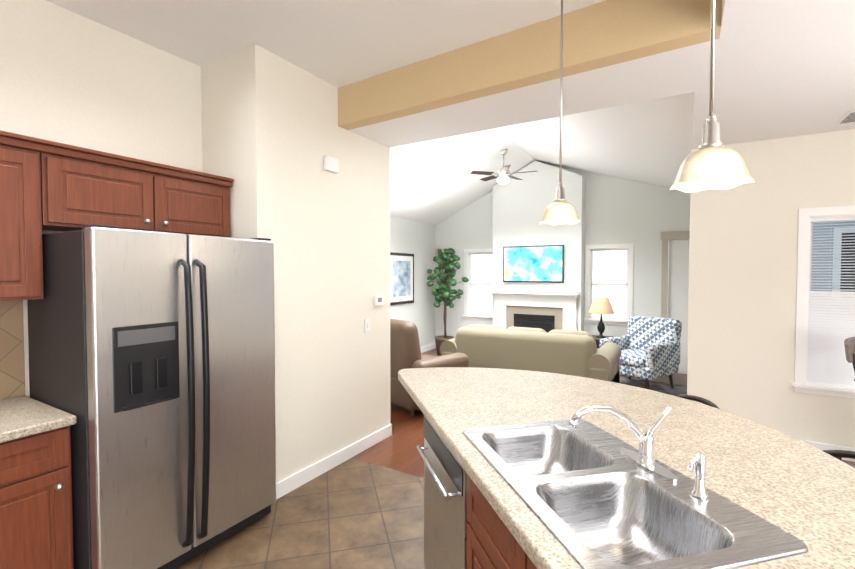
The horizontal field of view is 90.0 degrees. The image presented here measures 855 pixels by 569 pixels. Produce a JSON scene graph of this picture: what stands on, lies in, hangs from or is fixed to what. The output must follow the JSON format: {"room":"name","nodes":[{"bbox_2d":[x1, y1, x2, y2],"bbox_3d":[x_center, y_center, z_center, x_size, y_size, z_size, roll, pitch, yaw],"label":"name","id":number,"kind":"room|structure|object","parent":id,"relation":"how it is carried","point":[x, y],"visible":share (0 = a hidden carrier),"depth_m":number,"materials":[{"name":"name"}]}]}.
{"room":"kitchen","nodes":[
{"label":"kitchen","id":0,"kind":"room"},
{"bbox_2d":[174,458,425,568],"bbox_3d":[-0.082,1.566,0.082,5.820,0.004,5.500,1,2,31],"label":"floor","id":1,"kind":"structure","parent":0,"point":[352,513],"depth_m":2.60,"materials":[{"name":"brown tile"}]},
{"bbox_2d":[0,300,76,568],"bbox_3d":[-2.117,0.803,1.683,0.655,1.440,0.995,1,2,31],"label":"base cabinet","id":2,"kind":"object","parent":1,"relation":"on","point":[36,526],"visible":0.98,"depth_m":1.88,"materials":[{"name":"brown wood"}]},
{"bbox_2d":[27,224,275,568],"bbox_3d":[-1.495,0.610,2.468,0.839,1.782,0.980,1,2,31],"label":"refrigerator","id":3,"kind":"object","parent":1,"relation":"on","point":[152,361],"visible":0.96,"depth_m":2.13,"materials":[{"name":"grey metal"}]},
{"bbox_2d":[413,399,541,568],"bbox_3d":[0.593,1.088,1.504,0.986,0.879,1.863,0,2,-14],"label":"kitchen island","id":4,"kind":"object","parent":1,"relation":"on","point":[463,530],"depth_m":1.59,"materials":[{"name":"metal"}]},
{"bbox_2d":[398,367,854,568],"bbox_3d":[0.750,0.611,1.817,1.362,0.055,2.530,0,2,-14],"label":"island countertop","id":5,"kind":"structure","parent":4,"relation":"on","point":[802,487],"depth_m":1.53,"materials":[{"name":"beige stone"}]},
{"bbox_2d":[566,399,673,466],"bbox_3d":[0.622,0.490,1.391,0.356,0.211,0.074,0,2,-14],"label":"faucet","id":6,"kind":"object","parent":5,"relation":"on","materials":[{"name":"silver metal"}]},
{"bbox_2d":[458,419,821,568],"bbox_3d":[0.522,0.700,1.381,0.568,0.192,0.928,0,2,-14],"label":"sink","id":7,"kind":"object","parent":5,"relation":"in","point":[605,511],"depth_m":1.30,"materials":[{"name":"silver metal"}]},
{"bbox_2d":[686,451,713,498],"bbox_3d":[0.777,0.547,1.229,0.065,0.120,0.048,0,2,-14],"label":"soap dispenser","id":8,"kind":"object","parent":5,"relation":"on","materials":[{"name":"silver metal"}]},
{"bbox_2d":[673,395,719,408],"bbox_3d":[1.251,1.053,2.188,0.427,0.914,0.442,-1,2,-25],"label":"stool","id":9,"kind":"object","parent":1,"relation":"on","point":[700,400],"visible":0.04,"depth_m":2.25,"materials":[{"name":"brown metal"}]},
{"bbox_2d":[821,450,854,460],"bbox_3d":[1.394,1.071,1.542,0.427,0.914,0.441,0,2,7],"label":"stool","id":10,"kind":"object","parent":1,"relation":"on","point":[839,454],"visible":0.06,"depth_m":1.62,"materials":[{"name":"brown metal"}]},
{"bbox_2d":[0,0,854,482],"bbox_3d":[0.886,0.025,0.684,7.060,3.050,7.840,1,2,31],"label":"wall","id":11,"kind":"structure","parent":0,"point":[260,128],"depth_m":3.30,"materials":[{"name":"beige paint"}]},
{"bbox_2d":[0,130,47,300],"bbox_3d":[-2.237,-0.292,1.752,0.347,0.746,0.925,1,2,31],"label":"upper cabinet","id":12,"kind":"object","parent":11,"relation":"attached to","point":[23,161],"depth_m":2.00,"materials":[{"name":"brown wood"}]},
{"bbox_2d":[48,142,233,236],"bbox_3d":[-1.740,-0.496,2.578,0.347,0.385,1.002,1,2,31],"label":"upper cabinet","id":13,"kind":"object","parent":11,"relation":"attached to","point":[48,185],"depth_m":2.38,"materials":[{"name":"brown wood"}]},
{"bbox_2d":[323,155,338,172],"bbox_3d":[-0.755,-0.940,3.352,0.032,0.110,0.140,1,2,31],"label":"door chime","id":14,"kind":"object","parent":11,"relation":"attached to","point":[330,164],"visible":1,"depth_m":3.33,"materials":[{"name":"white plastic"}]},
{"bbox_2d":[276,424,392,499],"bbox_3d":[-0.730,1.418,3.484,0.015,0.110,1.510,1,2,31],"label":"baseboard","id":15,"kind":"structure","parent":11,"relation":"attached to","point":[285,486],"depth_m":3.39,"materials":[{"name":"white wood"}]},
{"bbox_2d":[365,318,370,332],"bbox_3d":[-0.529,0.364,3.789,0.011,0.120,0.080,1,2,31],"label":"switch plate","id":16,"kind":"object","parent":11,"relation":"attached to","point":[367,325],"visible":1,"depth_m":3.79,"materials":[{"name":"white plastic"}]},
{"bbox_2d":[374,295,383,305],"bbox_3d":[-0.445,0.145,3.907,0.027,0.090,0.120,1,2,31],"label":"thermostat","id":17,"kind":"object","parent":11,"relation":"attached to","point":[378,299],"visible":1,"depth_m":3.89,"materials":[{"name":"white plastic"}]},
{"bbox_2d":[791,205,854,397],"bbox_3d":[3.935,0.151,3.334,1.680,1.590,0.170,1,2,31],"label":"dining room window","id":18,"kind":"structure","parent":11,"relation":"in","point":[823,366],"depth_m":3.65,"materials":[{"name":"white"}]},
{"bbox_2d":[798,439,854,461],"bbox_3d":[4.134,1.425,3.201,3.785,0.110,0.015,1,2,31],"label":"baseboard","id":19,"kind":"structure","parent":11,"relation":"attached to","point":[821,446],"depth_m":3.63,"materials":[{"name":"white wood"}]},
{"bbox_2d":[46,0,854,224],"bbox_3d":[1.043,-1.584,2.247,8.200,1.080,10.520,1,2,31],"label":"ceiling","id":20,"kind":"structure","parent":0,"point":[784,68],"depth_m":2.81,"materials":[{"name":"white paint"}]},
{"bbox_2d":[471,149,537,183],"bbox_3d":[1.191,-1.812,6.587,0.998,0.535,1.003,1,2,31],"label":"ceiling fan","id":21,"kind":"object","parent":20,"relation":"hanging from","point":[503,173],"visible":0.98,"depth_m":6.53,"materials":[{"name":"silver metal"}]},
{"bbox_2d":[539,0,581,224],"bbox_3d":[0.678,-0.928,2.169,0.211,1.228,0.202,1,2,31],"label":"pendant light","id":22,"kind":"object","parent":20,"relation":"hanging from","point":[560,209],"visible":1,"depth_m":2.16,"materials":[{"name":"white glass"}]},
{"bbox_2d":[669,0,754,192],"bbox_3d":[0.830,-0.902,1.238,0.211,1.228,0.202,1,2,31],"label":"pendant light","id":23,"kind":"object","parent":20,"relation":"hanging from","point":[712,162],"visible":1,"depth_m":1.23,"materials":[{"name":"white glass"}]},
{"bbox_2d":[836,111,854,123],"bbox_3d":[3.283,-1.262,3.178,0.300,0.009,0.300,1,2,31],"label":"ceiling vent","id":24,"kind":"object","parent":20,"relation":"in","point":[848,117],"visible":0.98,"depth_m":3.25,"materials":[{"name":"white metal"}]},
{"bbox_2d":[338,0,721,129],"bbox_3d":[0.375,-1.408,2.791,2.540,0.303,0.220,1,2,31],"label":"header beam","id":25,"kind":"structure","parent":0,"point":[604,34],"depth_m":2.56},
{"bbox_2d":[390,161,689,349],"bbox_3d":[1.263,-0.403,5.622,5.390,3.630,4.560,1,2,31],"label":"wall","id":26,"kind":"structure","parent":0,"point":[641,216],"depth_m":7.31,"materials":[{"name":"grey paint"}]},
{"bbox_2d":[390,252,413,304],"bbox_3d":[-0.473,-0.106,7.711,0.031,0.920,0.830,1,2,31],"label":"framed picture","id":27,"kind":"object","parent":26,"relation":"attached to","point":[401,278],"visible":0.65,"depth_m":7.70,"materials":[{"name":"grey"}]},
{"bbox_2d":[420,343,435,352],"bbox_3d":[-0.941,1.320,6.988,0.015,0.110,4.320,1,2,31],"label":"baseboard","id":28,"kind":"structure","parent":26,"relation":"attached to","point":[432,346],"depth_m":8.58,"materials":[{"name":"white"}]},
{"bbox_2d":[463,248,492,320],"bbox_3d":[1.054,-0.003,8.316,0.740,1.380,0.170,1,2,31],"label":"living room window","id":29,"kind":"structure","parent":26,"relation":"in","point":[468,253],"depth_m":8.42,"materials":[{"name":"white"}]},
{"bbox_2d":[503,245,563,282],"bbox_3d":[1.823,-0.353,7.409,1.060,0.630,0.074,1,2,31],"label":"wall-mounted tv","id":30,"kind":"object","parent":26,"relation":"attached to","point":[544,263],"visible":0.98,"depth_m":7.36,"materials":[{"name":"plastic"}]},
{"bbox_2d":[584,243,633,324],"bbox_3d":[3.028,-0.005,7.135,0.780,1.330,0.170,1,2,31],"label":"living room window","id":31,"kind":"structure","parent":26,"relation":"in","point":[590,283],"depth_m":7.12,"materials":[{"name":"white wood"}]},
{"bbox_2d":[661,231,689,373],"bbox_3d":[4.111,0.288,6.479,1.040,2.200,0.100,1,2,31],"label":"door frame","id":32,"kind":"structure","parent":26,"relation":"attached to","point":[674,294],"depth_m":6.62,"materials":[{"name":"beige"}]},
{"bbox_2d":[352,349,854,477],"bbox_3d":[1.012,1.556,2.283,8.440,0.100,10.640,1,2,31],"label":"floor","id":33,"kind":"structure","parent":0,"point":[397,450],"depth_m":3.90,"materials":[{"name":"brown wood"}]},
{"bbox_2d":[390,319,468,416],"bbox_3d":[-0.181,0.907,5.158,0.942,1.037,1.140,-2,2,-44],"label":"armchair","id":34,"kind":"object","parent":33,"relation":"on","point":[405,351],"visible":0.4,"depth_m":4.68,"materials":[{"name":"brown leather"}]},
{"bbox_2d":[427,248,468,355],"bbox_3d":[0.356,0.317,8.121,0.788,2.050,0.687,1,2,31],"label":"ficus plant","id":35,"kind":"object","parent":33,"relation":"on","point":[443,291],"visible":0.98,"depth_m":8.04,"materials":[{"name":"green plant"}]},
{"bbox_2d":[440,324,620,382],"bbox_3d":[1.296,0.976,5.483,2.080,0.881,0.970,1,2,31],"label":"sofa","id":36,"kind":"object","parent":33,"relation":"on","point":[572,353],"visible":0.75,"depth_m":5.02,"materials":[{"name":"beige fabric"}]},
{"bbox_2d":[489,290,579,332],"bbox_3d":[1.757,0.739,7.291,1.540,1.255,0.397,1,2,31],"label":"fireplace mantel","id":37,"kind":"object","parent":33,"relation":"on","point":[547,311],"visible":0.54,"depth_m":7.38,"materials":[{"name":"white"}]},
{"bbox_2d":[620,377,686,394],"bbox_3d":[2.137,1.391,6.209,3.500,0.010,1.000,1,2,31],"label":"rug","id":38,"kind":"object","parent":33,"relation":"on","point":[666,388],"depth_m":5.85,"materials":[{"name":"grey carpet"}]},
{"bbox_2d":[592,335,615,348],"bbox_3d":[2.696,1.098,6.648,0.480,0.547,0.480,1,2,31],"label":"side table","id":39,"kind":"object","parent":38,"relation":"on","point":[597,340],"depth_m":6.48,"materials":[{"name":"brown wood"}]},
{"bbox_2d":[588,297,614,337],"bbox_3d":[2.696,0.512,6.632,0.380,0.620,0.380,1,2,31],"label":"table lamp","id":40,"kind":"object","parent":39,"relation":"on","point":[601,305],"visible":1,"depth_m":6.53,"materials":[{"name":"beige fabric"}]},
{"bbox_2d":[600,315,681,388],"bbox_3d":[2.903,0.928,5.832,0.867,0.929,0.760,-1,2,-34],"label":"armchair","id":41,"kind":"object","parent":38,"relation":"on","point":[649,347],"visible":0.77,"depth_m":5.69,"materials":[{"name":"blue fabric"}]},
{"bbox_2d":[844,337,854,380],"bbox_3d":[3.331,0.953,3.022,0.570,1.067,0.568,-1,2,-41],"label":"dining chair","id":42,"kind":"object","parent":33,"relation":"on","point":[849,344],"visible":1,"depth_m":3.04,"materials":[{"name":"brown metal"}]},
{"label":"outside","id":43,"kind":"structure","parent":0,"visible":0},
{"bbox_2d":[471,250,668,317],"bbox_3d":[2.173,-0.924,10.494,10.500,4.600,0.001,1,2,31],"label":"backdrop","id":44,"kind":"structure","parent":43,"point":[609,266],"depth_m":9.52,"materials":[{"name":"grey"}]},
{"bbox_3d":[5.238,1.521,8.380,60.000,0.130,60.000,1,2,31],"label":"lawn","id":45,"kind":"structure","parent":43,"visible":0},
{"bbox_2d":[811,221,854,332],"bbox_3d":[11.762,-1.319,8.886,10.000,5.520,6.300,1,2,31],"label":"neighbouring house","id":46,"kind":"structure","parent":45,"relation":"on","point":[814,227],"depth_m":8.03,"materials":[{"name":"grey"}]}
]}

